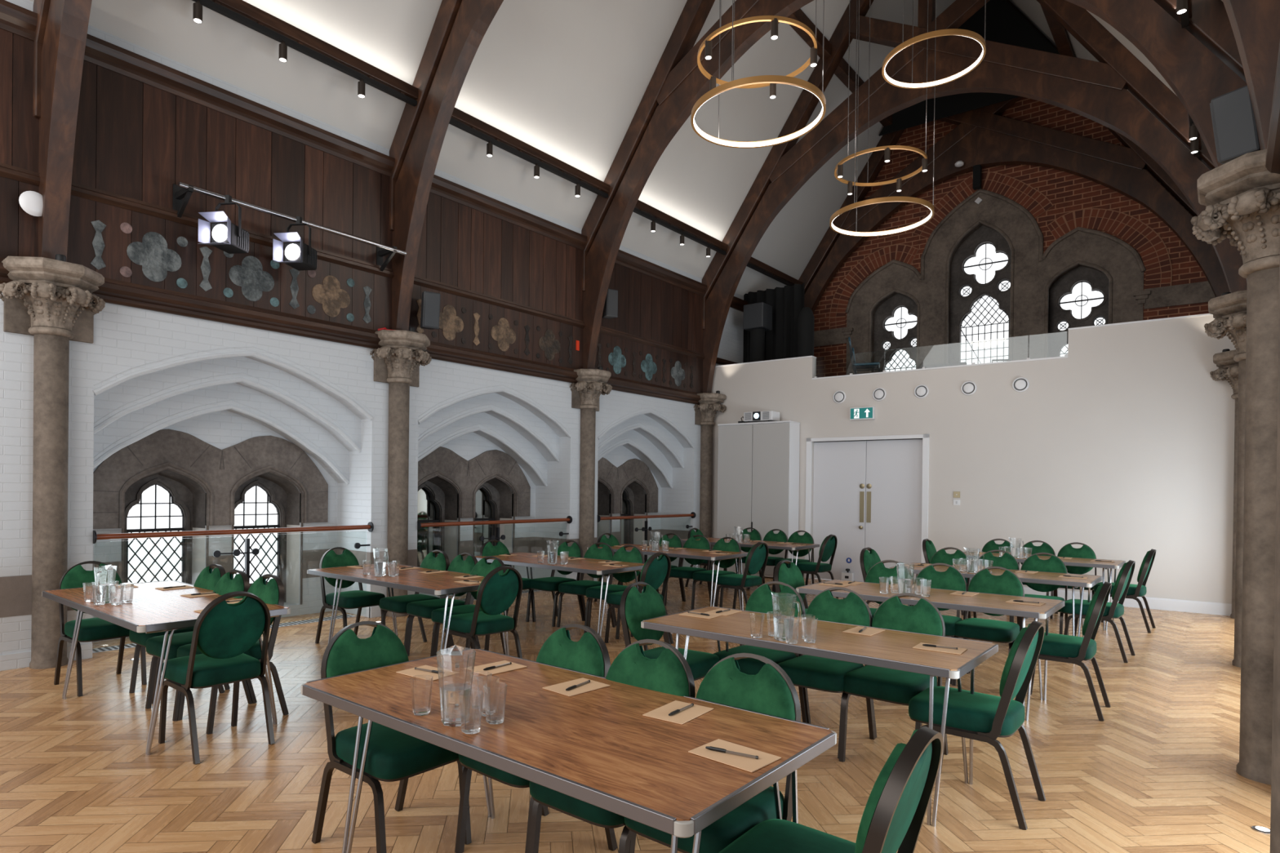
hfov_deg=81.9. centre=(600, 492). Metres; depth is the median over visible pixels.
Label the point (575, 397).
corbel stone
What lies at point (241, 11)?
beam
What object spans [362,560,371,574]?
tumbler
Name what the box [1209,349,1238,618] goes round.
stone column
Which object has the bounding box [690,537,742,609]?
banquet chair
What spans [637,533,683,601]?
banquet chair
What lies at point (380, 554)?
water jug
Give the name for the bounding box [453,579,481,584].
notecard
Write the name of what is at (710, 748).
ballpoint pen
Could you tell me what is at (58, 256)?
uplight
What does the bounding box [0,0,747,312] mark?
trim
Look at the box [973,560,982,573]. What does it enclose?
tumbler
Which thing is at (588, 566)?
folding table
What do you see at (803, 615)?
tumbler
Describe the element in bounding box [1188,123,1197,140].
track spotlight
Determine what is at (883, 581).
tumbler
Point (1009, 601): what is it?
notecard
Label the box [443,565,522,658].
banquet chair
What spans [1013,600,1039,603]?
ballpoint pen
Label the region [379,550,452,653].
banquet chair
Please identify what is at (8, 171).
trim
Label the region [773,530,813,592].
banquet chair
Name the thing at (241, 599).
ballpoint pen
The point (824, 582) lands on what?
ballpoint pen
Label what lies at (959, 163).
smoke detector
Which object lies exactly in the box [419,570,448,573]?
notecard
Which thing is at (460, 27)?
roof truss
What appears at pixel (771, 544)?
folding table
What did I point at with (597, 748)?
folding table
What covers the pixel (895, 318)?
window
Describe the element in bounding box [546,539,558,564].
water jug
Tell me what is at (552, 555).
tumbler
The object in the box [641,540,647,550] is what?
tumbler
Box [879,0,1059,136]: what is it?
black boarding
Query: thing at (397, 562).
tumbler
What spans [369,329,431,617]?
stone column
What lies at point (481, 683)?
tumbler
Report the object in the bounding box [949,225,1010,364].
window
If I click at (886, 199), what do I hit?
pendant
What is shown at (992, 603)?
folding table
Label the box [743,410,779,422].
projector
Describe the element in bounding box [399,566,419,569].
notecard
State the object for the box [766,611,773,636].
tumbler
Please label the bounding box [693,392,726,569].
stone column
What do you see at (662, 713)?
notecard
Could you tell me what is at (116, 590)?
tumbler
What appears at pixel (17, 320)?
corbel stone
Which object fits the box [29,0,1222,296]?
ceiling
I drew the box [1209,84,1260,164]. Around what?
loudspeaker
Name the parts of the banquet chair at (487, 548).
frame, backrest, seat, leg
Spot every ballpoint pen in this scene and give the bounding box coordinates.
[163,585,185,588]
[191,591,215,595]
[226,599,241,602]
[414,666,438,673]
[483,662,511,670]
[565,680,590,690]
[668,702,693,715]
[688,611,710,615]
[705,746,758,759]
[715,608,730,613]
[823,582,843,584]
[922,644,957,649]
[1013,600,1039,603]
[1062,575,1083,577]
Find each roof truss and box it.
[33,0,92,262]
[389,0,1279,330]
[581,0,1247,368]
[702,0,1247,393]
[798,0,1229,313]
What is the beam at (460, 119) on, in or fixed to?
attached to the roof truss at (460, 27)
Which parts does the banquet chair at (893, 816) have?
seat, backrest, frame, panel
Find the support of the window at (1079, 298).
in the wall at (1054, 223)
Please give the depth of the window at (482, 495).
10.02 m
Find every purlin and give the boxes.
[787,8,831,59]
[834,57,892,126]
[1040,4,1075,57]
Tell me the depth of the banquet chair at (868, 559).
7.51 m
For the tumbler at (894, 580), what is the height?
0.118 m
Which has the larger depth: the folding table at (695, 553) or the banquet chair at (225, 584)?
the folding table at (695, 553)
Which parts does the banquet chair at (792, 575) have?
frame, backrest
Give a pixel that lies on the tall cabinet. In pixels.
(758, 462)
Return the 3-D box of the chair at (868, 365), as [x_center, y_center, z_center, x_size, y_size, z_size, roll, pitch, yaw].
[4.460,-2.060,12.368,0.570,1.080,0.402,1,0,21]
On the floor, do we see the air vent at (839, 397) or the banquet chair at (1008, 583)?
the banquet chair at (1008, 583)
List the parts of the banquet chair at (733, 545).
leg, leg, seat, leg, frame, backrest, leg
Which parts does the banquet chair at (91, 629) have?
leg, leg, frame, backrest, seat, seat frame, leg, leg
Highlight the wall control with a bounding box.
[953,491,959,497]
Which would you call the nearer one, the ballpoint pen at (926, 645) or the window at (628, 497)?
the ballpoint pen at (926, 645)
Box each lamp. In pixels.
[197,195,248,253]
[272,216,317,271]
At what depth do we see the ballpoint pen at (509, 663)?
3.03 m
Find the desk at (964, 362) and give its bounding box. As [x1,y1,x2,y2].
[923,361,967,368]
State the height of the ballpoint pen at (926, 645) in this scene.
0.010 m
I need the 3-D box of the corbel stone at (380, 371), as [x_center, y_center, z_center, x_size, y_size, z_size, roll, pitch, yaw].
[-2.292,-1.417,8.305,0.035,0.400,0.580,1,0,40]
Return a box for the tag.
[576,340,579,351]
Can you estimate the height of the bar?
0.313 m
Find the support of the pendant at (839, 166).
hanging from the ceiling
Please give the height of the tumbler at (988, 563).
0.118 m
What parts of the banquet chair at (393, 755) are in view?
leg, frame, leg, backrest, seat, seat frame, leg, leg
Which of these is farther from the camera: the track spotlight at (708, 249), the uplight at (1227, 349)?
the track spotlight at (708, 249)
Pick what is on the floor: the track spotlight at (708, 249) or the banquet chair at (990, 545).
the banquet chair at (990, 545)
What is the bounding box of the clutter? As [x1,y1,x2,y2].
[991,359,1011,362]
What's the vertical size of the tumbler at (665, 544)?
0.118 m
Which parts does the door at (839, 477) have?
push plate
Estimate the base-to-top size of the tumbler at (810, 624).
0.118 m
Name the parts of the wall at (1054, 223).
opening moulding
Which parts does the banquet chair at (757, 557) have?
leg, leg, seat, seat frame, leg, frame, backrest, panel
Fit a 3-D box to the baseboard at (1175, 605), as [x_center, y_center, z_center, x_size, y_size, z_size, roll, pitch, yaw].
[6.380,1.401,9.839,3.780,0.145,0.019,1,0,38]
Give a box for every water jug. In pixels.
[93,564,116,604]
[373,546,388,575]
[436,644,475,726]
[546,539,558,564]
[649,531,662,551]
[733,525,742,542]
[771,591,801,641]
[896,562,914,593]
[964,547,984,573]
[1008,537,1024,557]
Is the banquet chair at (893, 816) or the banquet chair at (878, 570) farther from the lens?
the banquet chair at (878, 570)
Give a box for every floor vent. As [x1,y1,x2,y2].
[92,613,355,653]
[456,589,542,601]
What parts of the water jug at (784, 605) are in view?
handle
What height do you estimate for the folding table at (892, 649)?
0.705 m
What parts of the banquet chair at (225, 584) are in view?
leg, seat, leg, leg, backrest, frame, leg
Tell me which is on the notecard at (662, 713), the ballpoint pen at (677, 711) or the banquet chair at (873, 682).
the ballpoint pen at (677, 711)
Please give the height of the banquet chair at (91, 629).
0.877 m
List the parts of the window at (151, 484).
pane, pane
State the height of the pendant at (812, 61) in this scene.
4.157 m
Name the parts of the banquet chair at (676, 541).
backrest, frame, leg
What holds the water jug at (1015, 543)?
on the folding table at (1076, 562)
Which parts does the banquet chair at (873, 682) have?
leg, leg, seat frame, seat, backrest, frame, leg, leg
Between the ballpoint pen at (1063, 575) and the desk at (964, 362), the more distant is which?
the desk at (964, 362)
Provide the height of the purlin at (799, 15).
0.200 m
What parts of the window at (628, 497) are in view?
pane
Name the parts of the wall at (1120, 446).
door frame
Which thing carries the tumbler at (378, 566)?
on the folding table at (442, 584)
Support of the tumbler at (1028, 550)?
on the folding table at (1076, 562)
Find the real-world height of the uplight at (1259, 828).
0.006 m
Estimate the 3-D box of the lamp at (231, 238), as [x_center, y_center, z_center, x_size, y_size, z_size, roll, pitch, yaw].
[-3.337,-2.400,6.554,0.283,0.500,0.391,1,0,9]
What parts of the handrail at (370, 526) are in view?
handrail, post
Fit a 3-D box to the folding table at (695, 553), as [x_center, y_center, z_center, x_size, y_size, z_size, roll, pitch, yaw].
[0.801,1.062,9.086,1.882,0.705,0.832,1,0,40]
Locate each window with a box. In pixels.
[93,429,328,604]
[417,446,530,568]
[596,457,657,556]
[873,293,916,373]
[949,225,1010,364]
[1048,266,1108,357]
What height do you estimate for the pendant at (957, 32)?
2.828 m
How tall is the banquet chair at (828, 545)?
0.877 m
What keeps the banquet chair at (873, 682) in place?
on the floor
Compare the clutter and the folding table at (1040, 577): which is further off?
the clutter
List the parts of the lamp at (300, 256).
barn door, barn door, barn door, barn door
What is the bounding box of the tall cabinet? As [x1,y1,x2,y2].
[716,420,799,577]
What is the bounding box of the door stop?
[841,568,853,581]
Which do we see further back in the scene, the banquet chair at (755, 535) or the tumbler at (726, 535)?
the banquet chair at (755, 535)
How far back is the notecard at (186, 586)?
5.24 m
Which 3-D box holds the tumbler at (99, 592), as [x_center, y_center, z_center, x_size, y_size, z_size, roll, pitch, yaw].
[-3.059,0.629,4.496,0.073,0.118,0.074,1,0,41]
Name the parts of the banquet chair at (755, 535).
seat, backrest, frame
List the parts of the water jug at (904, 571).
handle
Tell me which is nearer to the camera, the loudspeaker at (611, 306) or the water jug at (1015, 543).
the water jug at (1015, 543)
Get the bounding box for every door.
[813,440,866,582]
[865,439,922,577]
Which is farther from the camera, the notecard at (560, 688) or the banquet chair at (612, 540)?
the banquet chair at (612, 540)
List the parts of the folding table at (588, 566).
leg, edge rail, leg, leg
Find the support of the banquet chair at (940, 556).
on the floor
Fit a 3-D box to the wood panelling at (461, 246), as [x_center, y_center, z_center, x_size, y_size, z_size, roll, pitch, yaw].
[-1.236,-2.681,9.522,0.029,1.860,3.134,1,0,40]
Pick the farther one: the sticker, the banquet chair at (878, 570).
the sticker
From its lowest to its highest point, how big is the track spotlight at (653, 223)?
0.166 m
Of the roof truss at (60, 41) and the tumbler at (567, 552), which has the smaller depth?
the roof truss at (60, 41)
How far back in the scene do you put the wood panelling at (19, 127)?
5.67 m
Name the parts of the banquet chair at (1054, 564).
leg, leg, backrest, frame, seat, leg, leg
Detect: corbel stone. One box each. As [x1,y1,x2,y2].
[3,296,93,343]
[373,348,419,386]
[571,382,599,411]
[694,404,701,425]
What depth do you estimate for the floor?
3.83 m
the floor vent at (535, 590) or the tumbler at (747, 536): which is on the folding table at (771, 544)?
the tumbler at (747, 536)
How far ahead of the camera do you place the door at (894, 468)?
11.39 m
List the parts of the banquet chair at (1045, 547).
frame, backrest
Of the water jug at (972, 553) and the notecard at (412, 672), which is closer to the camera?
the notecard at (412, 672)
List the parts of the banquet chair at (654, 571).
leg, seat, leg, backrest, frame, panel, leg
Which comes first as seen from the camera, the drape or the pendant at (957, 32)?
the pendant at (957, 32)
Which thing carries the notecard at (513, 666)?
on the folding table at (597, 748)
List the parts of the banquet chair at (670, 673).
leg, seat, seat frame, leg, leg, panel, backrest, frame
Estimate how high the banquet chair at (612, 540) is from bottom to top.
0.877 m
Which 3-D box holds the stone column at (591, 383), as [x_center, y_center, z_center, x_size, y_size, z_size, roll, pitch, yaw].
[-0.191,-0.175,10.732,0.689,3.140,0.682,1,0,-5]
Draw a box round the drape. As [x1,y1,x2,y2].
[742,282,804,363]
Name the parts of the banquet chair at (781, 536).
leg, backrest, seat, frame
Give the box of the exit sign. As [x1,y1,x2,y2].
[849,406,875,420]
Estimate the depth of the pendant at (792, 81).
6.83 m
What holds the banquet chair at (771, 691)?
on the floor
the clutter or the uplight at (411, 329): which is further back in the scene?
the clutter
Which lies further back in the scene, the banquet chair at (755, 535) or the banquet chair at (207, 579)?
the banquet chair at (755, 535)
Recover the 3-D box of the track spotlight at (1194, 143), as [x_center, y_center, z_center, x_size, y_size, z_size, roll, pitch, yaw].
[6.805,-3.976,8.436,0.072,0.166,0.072,1,0,40]
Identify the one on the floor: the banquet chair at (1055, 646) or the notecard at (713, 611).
the banquet chair at (1055, 646)
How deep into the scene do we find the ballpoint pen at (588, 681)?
2.74 m
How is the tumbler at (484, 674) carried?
on the folding table at (597, 748)
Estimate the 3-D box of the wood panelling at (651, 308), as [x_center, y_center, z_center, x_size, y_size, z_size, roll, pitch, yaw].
[0.843,-2.669,11.972,0.029,1.860,3.132,1,0,40]
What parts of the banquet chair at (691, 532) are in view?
leg, frame, backrest, leg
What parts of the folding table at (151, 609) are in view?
leg, leg, edge rail, leg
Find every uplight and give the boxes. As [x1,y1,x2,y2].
[54,253,66,262]
[408,327,415,332]
[1222,348,1230,352]
[1251,825,1270,834]
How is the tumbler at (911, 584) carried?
on the folding table at (992, 603)
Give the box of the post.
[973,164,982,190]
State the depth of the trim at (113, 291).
7.43 m
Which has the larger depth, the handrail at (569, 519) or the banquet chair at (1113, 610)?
the handrail at (569, 519)
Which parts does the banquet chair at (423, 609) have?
leg, seat frame, seat, leg, leg, frame, backrest, leg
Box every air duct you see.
[742,302,772,362]
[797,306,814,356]
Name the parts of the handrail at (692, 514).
post, handrail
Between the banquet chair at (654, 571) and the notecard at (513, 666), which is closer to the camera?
the notecard at (513, 666)
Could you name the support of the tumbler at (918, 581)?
on the folding table at (992, 603)
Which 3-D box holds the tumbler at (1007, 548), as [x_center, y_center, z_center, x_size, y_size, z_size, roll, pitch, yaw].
[4.779,0.698,8.635,0.073,0.118,0.074,1,0,-10]
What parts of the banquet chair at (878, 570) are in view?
seat, backrest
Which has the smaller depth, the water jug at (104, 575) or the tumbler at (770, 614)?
the tumbler at (770, 614)
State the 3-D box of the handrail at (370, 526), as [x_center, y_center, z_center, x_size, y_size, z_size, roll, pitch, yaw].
[-3.373,0.850,7.104,0.125,1.055,2.604,1,0,40]
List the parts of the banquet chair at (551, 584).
leg, seat frame, seat, leg, leg, frame, backrest, leg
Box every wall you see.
[0,0,743,671]
[711,313,1235,604]
[813,97,1215,377]
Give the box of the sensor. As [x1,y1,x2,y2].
[974,197,982,204]
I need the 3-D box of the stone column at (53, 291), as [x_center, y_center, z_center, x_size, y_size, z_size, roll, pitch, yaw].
[-4.350,-0.198,5.831,0.689,3.140,0.682,1,0,-5]
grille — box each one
[607,288,617,315]
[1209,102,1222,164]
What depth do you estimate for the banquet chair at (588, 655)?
2.99 m
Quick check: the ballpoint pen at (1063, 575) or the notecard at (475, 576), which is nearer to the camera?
the notecard at (475, 576)
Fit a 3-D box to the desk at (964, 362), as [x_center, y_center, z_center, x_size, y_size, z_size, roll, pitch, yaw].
[5.298,-1.726,11.412,0.700,0.560,0.500,1,0,38]
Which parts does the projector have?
len panel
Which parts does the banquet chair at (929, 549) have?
frame, backrest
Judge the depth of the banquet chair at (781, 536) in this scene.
10.93 m
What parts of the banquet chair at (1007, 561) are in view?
backrest, frame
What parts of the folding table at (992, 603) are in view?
edge rail, leg, leg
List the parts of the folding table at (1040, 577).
edge rail, leg, leg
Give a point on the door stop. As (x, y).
(847, 575)
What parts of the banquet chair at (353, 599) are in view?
leg, leg, backrest, frame, seat frame, seat, leg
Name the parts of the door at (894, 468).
push plate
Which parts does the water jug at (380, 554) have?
handle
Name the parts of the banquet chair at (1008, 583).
seat frame, seat, frame, backrest, leg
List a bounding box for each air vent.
[832,390,845,403]
[872,387,886,400]
[914,384,928,398]
[960,381,977,395]
[1012,377,1029,391]
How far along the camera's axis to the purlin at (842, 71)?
12.37 m
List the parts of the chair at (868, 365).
backrest, backrest, frame, frame, seat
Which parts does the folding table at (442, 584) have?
leg, leg, edge rail, leg, leg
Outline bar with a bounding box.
[172,182,406,271]
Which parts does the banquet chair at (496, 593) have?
leg, leg, seat frame, seat, leg, frame, backrest, panel, leg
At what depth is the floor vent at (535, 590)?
10.19 m
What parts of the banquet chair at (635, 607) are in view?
frame, backrest, seat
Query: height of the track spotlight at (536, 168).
0.166 m
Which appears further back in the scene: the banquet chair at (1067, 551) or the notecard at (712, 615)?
the banquet chair at (1067, 551)
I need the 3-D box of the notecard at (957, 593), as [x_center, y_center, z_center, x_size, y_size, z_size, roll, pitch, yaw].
[2.684,0.748,5.430,0.149,0.002,0.210,1,0,40]
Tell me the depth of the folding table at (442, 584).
5.95 m
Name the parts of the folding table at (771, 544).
edge rail, leg, leg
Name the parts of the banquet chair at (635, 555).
leg, seat, leg, leg, frame, backrest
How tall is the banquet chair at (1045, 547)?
0.877 m
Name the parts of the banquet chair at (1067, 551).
leg, leg, backrest, frame, seat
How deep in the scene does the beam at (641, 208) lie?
11.69 m
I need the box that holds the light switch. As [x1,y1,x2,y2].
[953,499,959,505]
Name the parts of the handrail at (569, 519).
handrail, post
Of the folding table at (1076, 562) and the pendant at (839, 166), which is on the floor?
the folding table at (1076, 562)
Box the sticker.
[845,557,851,563]
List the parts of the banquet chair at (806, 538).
seat, frame, backrest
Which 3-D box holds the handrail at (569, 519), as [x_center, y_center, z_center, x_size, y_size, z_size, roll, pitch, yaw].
[-1.293,0.861,9.554,0.125,1.055,2.604,1,0,40]
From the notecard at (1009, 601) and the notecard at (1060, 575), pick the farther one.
the notecard at (1060, 575)
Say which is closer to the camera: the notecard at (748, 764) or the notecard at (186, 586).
the notecard at (748, 764)
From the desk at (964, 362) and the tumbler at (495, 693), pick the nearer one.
the tumbler at (495, 693)
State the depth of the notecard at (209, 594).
4.91 m
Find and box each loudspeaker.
[420,290,440,329]
[602,288,617,319]
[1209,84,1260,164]
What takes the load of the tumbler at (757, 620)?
on the folding table at (892, 649)
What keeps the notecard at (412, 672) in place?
on the folding table at (597, 748)
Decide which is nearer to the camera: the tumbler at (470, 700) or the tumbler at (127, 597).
the tumbler at (470, 700)
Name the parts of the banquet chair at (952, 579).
frame, backrest, seat, leg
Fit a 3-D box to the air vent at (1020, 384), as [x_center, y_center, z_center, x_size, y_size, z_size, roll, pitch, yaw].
[5.851,-1.499,10.259,0.210,0.210,0.028,1,0,38]
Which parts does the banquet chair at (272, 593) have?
leg, leg, seat, leg, backrest, panel, frame, leg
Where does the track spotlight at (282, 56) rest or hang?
attached to the beam at (241, 11)
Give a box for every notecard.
[155,585,195,590]
[180,591,217,597]
[226,599,240,604]
[348,564,372,568]
[395,665,438,680]
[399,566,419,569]
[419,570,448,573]
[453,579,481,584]
[456,574,483,578]
[473,660,527,675]
[542,677,610,696]
[568,557,583,559]
[599,560,620,563]
[602,564,626,567]
[642,700,713,724]
[679,611,721,618]
[688,738,781,772]
[703,608,742,615]
[817,582,850,586]
[839,581,864,585]
[842,626,884,635]
[912,642,967,654]
[914,563,930,565]
[949,591,978,595]
[1004,600,1045,605]
[1015,570,1038,573]
[1058,575,1087,578]
[1089,560,1114,562]
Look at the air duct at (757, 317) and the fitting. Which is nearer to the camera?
the fitting
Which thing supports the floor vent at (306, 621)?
in the floor
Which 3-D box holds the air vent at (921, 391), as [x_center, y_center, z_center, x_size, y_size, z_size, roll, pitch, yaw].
[4.820,-1.515,11.068,0.210,0.210,0.028,1,0,38]
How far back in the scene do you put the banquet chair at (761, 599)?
4.53 m
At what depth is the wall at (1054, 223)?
12.97 m
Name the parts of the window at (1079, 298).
pane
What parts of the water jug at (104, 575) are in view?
handle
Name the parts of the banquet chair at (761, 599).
seat, frame, backrest, leg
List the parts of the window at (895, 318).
pane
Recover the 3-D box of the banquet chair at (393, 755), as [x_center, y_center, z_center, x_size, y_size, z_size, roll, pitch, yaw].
[-0.839,0.991,2.991,0.534,0.877,0.420,1,0,40]
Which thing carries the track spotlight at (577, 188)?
attached to the beam at (460, 119)
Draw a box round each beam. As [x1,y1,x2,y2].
[191,0,418,106]
[448,107,609,198]
[633,200,727,254]
[746,257,803,285]
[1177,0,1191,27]
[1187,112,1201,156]
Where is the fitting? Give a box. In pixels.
[18,191,43,216]
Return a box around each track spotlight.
[192,0,202,22]
[278,41,287,62]
[357,79,364,97]
[486,141,493,156]
[533,164,539,177]
[574,183,580,196]
[650,220,655,231]
[680,234,684,244]
[706,246,710,257]
[1176,0,1187,13]
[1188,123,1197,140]
[1190,138,1198,153]
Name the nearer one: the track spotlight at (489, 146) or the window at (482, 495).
the track spotlight at (489, 146)
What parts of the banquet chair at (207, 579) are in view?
leg, leg, seat, backrest, frame, leg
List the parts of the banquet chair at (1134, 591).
seat, leg, frame, backrest, panel, leg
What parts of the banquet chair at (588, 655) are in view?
leg, seat, seat frame, leg, leg, panel, backrest, frame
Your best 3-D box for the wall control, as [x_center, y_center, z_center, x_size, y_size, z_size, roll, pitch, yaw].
[5.208,0.036,10.766,0.090,0.090,0.016,1,0,38]
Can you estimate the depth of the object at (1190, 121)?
8.57 m
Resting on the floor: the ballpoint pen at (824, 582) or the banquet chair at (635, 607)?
the banquet chair at (635, 607)
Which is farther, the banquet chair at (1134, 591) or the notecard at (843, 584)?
the banquet chair at (1134, 591)
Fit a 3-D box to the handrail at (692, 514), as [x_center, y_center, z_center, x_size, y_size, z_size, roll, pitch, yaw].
[0.786,0.873,12.005,0.125,1.055,2.604,1,0,40]
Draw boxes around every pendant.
[690,0,826,148]
[697,0,817,98]
[829,0,936,236]
[834,0,928,195]
[881,0,986,88]
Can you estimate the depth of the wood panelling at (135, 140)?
6.78 m
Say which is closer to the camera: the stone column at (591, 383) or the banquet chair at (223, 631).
the banquet chair at (223, 631)
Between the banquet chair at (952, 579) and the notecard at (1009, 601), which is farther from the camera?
the banquet chair at (952, 579)
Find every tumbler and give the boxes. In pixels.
[82,582,95,602]
[92,584,106,605]
[110,584,124,605]
[120,582,133,603]
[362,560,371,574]
[373,561,382,577]
[387,561,396,576]
[391,560,399,575]
[409,675,432,715]
[458,689,483,733]
[471,671,491,689]
[476,675,499,716]
[484,681,506,724]
[537,551,544,563]
[549,551,556,564]
[560,551,567,564]
[561,551,568,563]
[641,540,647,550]
[648,540,651,550]
[653,541,659,551]
[662,541,669,551]
[725,533,730,542]
[737,534,742,542]
[745,534,751,542]
[749,613,764,638]
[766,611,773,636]
[784,617,799,644]
[800,613,815,639]
[802,617,817,643]
[879,577,889,594]
[889,576,898,593]
[906,579,916,594]
[913,577,924,595]
[920,579,931,596]
[952,558,961,571]
[960,558,966,571]
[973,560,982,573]
[978,559,986,569]
[984,560,993,573]
[999,546,1005,556]
[1004,546,1010,553]
[1017,547,1024,558]
[1024,547,1031,558]
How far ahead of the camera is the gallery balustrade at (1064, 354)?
11.11 m
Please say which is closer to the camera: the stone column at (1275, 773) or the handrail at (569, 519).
the stone column at (1275, 773)
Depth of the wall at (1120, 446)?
9.91 m
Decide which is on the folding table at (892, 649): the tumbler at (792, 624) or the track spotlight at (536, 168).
the tumbler at (792, 624)
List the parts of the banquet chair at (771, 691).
leg, seat frame, seat, panel, backrest, frame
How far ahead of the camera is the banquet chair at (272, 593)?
4.60 m
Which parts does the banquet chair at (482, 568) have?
leg, seat, leg, frame, backrest, leg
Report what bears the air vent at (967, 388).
in the wall at (1120, 446)
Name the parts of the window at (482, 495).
pane, pane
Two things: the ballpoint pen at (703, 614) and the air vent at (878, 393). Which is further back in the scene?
the air vent at (878, 393)
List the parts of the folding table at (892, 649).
leg, leg, edge rail, leg, leg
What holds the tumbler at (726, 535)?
on the folding table at (771, 544)
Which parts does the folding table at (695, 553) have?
edge rail, leg, leg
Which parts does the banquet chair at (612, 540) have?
leg, frame, backrest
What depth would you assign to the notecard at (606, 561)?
7.45 m
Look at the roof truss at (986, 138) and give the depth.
12.85 m
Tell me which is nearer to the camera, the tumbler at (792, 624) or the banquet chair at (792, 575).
the tumbler at (792, 624)
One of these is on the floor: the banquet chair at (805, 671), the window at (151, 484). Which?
the banquet chair at (805, 671)
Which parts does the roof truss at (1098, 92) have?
king post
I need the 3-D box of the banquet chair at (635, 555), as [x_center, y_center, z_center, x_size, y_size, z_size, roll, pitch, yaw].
[0.153,0.981,7.403,0.420,0.877,0.534,1,0,38]
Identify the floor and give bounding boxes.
[0,575,1271,852]
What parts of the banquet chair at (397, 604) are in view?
leg, seat frame, leg, seat, leg, frame, backrest, leg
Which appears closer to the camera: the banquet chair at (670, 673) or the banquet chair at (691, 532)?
the banquet chair at (670, 673)
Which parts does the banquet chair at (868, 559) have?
frame, backrest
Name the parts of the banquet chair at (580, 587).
leg, seat frame, seat, leg, leg, frame, backrest, leg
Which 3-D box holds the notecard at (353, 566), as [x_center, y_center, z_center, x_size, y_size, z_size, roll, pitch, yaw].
[-2.208,0.686,6.762,0.210,0.002,0.149,1,0,43]
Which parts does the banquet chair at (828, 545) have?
leg, seat, leg, frame, backrest, panel, leg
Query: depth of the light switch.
10.76 m
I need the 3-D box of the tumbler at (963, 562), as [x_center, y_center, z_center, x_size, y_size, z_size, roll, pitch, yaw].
[3.455,0.691,7.008,0.073,0.118,0.074,1,0,45]
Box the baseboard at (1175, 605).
[1023,586,1231,616]
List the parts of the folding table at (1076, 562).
edge rail, leg, leg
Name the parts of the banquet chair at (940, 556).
backrest, frame, leg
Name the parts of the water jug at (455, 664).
spout, handle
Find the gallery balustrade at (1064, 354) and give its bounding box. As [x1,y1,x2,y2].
[813,354,1067,377]
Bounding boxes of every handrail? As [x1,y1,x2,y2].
[93,521,373,583]
[417,515,572,546]
[597,511,696,562]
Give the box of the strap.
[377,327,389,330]
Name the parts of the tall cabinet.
door, door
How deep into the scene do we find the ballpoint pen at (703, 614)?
4.37 m
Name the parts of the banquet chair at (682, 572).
leg, leg, seat, frame, backrest, leg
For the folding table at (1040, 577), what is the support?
on the floor
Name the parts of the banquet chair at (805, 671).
leg, seat frame, seat, frame, backrest, leg, leg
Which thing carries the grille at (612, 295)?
attached to the loudspeaker at (611, 306)
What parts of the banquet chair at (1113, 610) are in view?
leg, leg, seat, seat frame, leg, frame, backrest, panel, leg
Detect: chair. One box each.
[53,560,146,696]
[128,564,230,704]
[145,569,253,721]
[158,591,275,764]
[177,573,288,734]
[311,621,471,852]
[315,546,385,643]
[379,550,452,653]
[406,552,480,656]
[430,555,507,656]
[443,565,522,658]
[454,623,616,852]
[480,539,535,622]
[525,540,584,626]
[528,639,695,852]
[556,542,617,627]
[583,545,644,639]
[594,533,643,601]
[604,551,673,650]
[619,582,719,680]
[623,653,800,852]
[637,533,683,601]
[663,534,712,605]
[684,528,727,590]
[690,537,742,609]
[713,581,807,723]
[714,542,768,608]
[718,726,942,852]
[723,527,762,585]
[747,528,787,591]
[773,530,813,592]
[773,560,808,656]
[777,586,875,761]
[794,534,838,598]
[837,592,948,758]
[848,337,879,374]
[859,546,880,605]
[865,560,912,618]
[908,620,1045,830]
[912,563,968,685]
[922,538,967,615]
[929,546,971,617]
[949,566,1024,684]
[973,550,1019,644]
[982,538,1010,553]
[1010,552,1068,635]
[1017,540,1055,613]
[1026,581,1111,721]
[1049,542,1096,618]
[1060,560,1135,662]
[1093,548,1155,633]
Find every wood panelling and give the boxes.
[0,28,39,258]
[66,60,392,330]
[408,192,583,368]
[594,262,703,393]
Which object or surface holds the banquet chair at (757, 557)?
on the floor
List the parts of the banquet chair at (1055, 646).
leg, leg, seat frame, seat, leg, frame, backrest, leg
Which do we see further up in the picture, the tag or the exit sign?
the tag
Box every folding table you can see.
[42,580,290,755]
[300,648,836,852]
[306,564,509,655]
[475,552,644,635]
[586,543,747,609]
[640,606,998,826]
[681,537,819,595]
[795,579,1064,720]
[889,562,1102,637]
[963,551,1125,630]
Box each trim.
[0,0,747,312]
[0,162,737,364]
[0,257,700,404]
[1265,41,1279,173]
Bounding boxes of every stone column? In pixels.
[0,256,105,669]
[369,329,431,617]
[569,368,612,581]
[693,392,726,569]
[1191,148,1279,785]
[1204,289,1246,667]
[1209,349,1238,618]
[1270,260,1279,852]
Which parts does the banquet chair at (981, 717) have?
leg, leg, seat frame, seat, leg, frame, backrest, panel, leg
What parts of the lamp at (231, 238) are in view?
barn door, barn door, barn door, barn door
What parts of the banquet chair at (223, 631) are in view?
leg, leg, seat, seat frame, frame, backrest, panel, leg, leg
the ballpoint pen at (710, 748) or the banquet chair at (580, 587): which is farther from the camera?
the banquet chair at (580, 587)
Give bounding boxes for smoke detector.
[955,160,964,167]
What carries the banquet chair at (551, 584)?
on the floor

